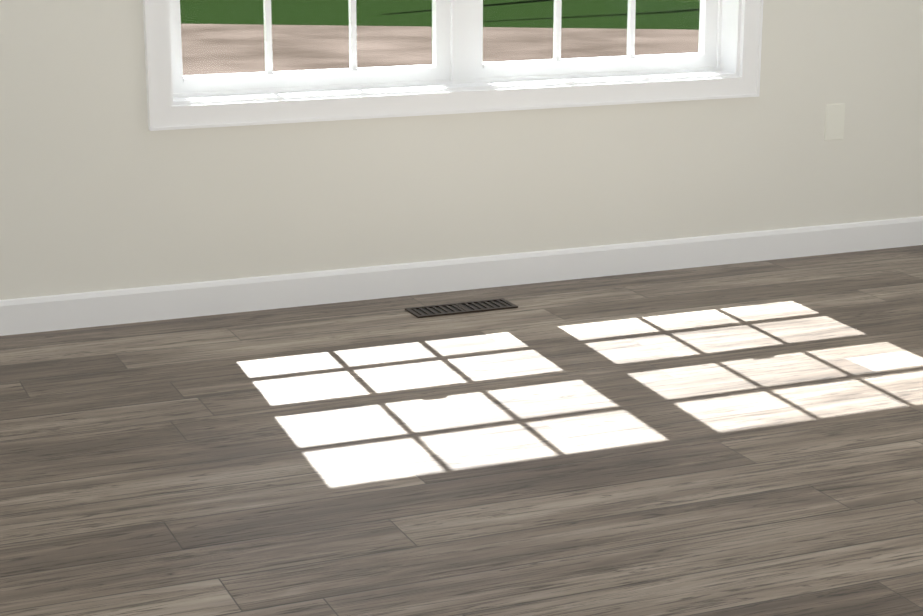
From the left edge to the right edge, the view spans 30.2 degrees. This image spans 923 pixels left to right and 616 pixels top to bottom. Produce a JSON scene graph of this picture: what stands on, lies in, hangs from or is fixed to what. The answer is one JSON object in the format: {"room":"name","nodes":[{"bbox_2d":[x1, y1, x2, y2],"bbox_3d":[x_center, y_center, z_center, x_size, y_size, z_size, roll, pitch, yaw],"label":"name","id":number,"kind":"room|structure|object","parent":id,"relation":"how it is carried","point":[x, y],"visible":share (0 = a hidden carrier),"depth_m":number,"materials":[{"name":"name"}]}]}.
{"room":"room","nodes":[
{"label":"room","id":0,"kind":"room"},
{"bbox_2d":[0,245,922,615],"bbox_3d":[0.284,0.638,2.586,5.950,0.120,5.455,-6,15,-22],"label":"floor","id":1,"kind":"structure","parent":0,"point":[740,439],"depth_m":3.64,"materials":[{"name":"wood"}]},
{"bbox_2d":[405,298,517,317],"bbox_3d":[0.000,0.000,4.862,0.305,0.004,0.105,-6,15,-22],"label":"floor vent","id":2,"kind":"object","parent":1,"relation":"in","point":[459,308],"visible":1,"depth_m":4.86,"materials":[{"name":"brown metal"}]},
{"bbox_2d":[0,0,922,299],"bbox_3d":[-0.732,-1.193,4.613,5.950,2.440,0.220,-6,15,-22],"label":"wall","id":3,"kind":"structure","parent":0,"point":[102,188],"depth_m":4.97,"materials":[{"name":"paint"}]},
{"bbox_2d":[143,0,762,130],"bbox_3d":[-0.002,-1.371,4.869,1.910,1.604,0.239,-6,15,-22],"label":"window","id":4,"kind":"structure","parent":3,"relation":"in","point":[458,75],"depth_m":4.99,"materials":[{"name":"white plastic"}]},
{"bbox_2d":[0,216,922,335],"bbox_3d":[-0.696,-0.028,4.791,5.530,0.095,0.014,-6,15,-22],"label":"baseboard","id":5,"kind":"structure","parent":3,"relation":"attached to","point":[94,309],"depth_m":5.04,"materials":[{"name":"white wood"}]},
{"bbox_2d":[824,103,844,140],"bbox_3d":[1.193,-0.594,5.472,0.072,0.116,0.007,-6,15,-22],"label":"electrical outlet","id":6,"kind":"object","parent":3,"relation":"attached to","point":[834,120],"visible":1,"depth_m":5.47,"materials":[{"name":"grey plastic"}]},
{"label":"outside","id":7,"kind":"structure","parent":0,"visible":0},
{"bbox_2d":[180,0,699,74],"bbox_3d":[26.672,-15.839,63.543,400.000,27.701,400.000,-6,15,-22],"label":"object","id":8,"kind":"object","parent":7,"point":[396,32],"depth_m":21.36,"materials":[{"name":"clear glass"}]}
]}

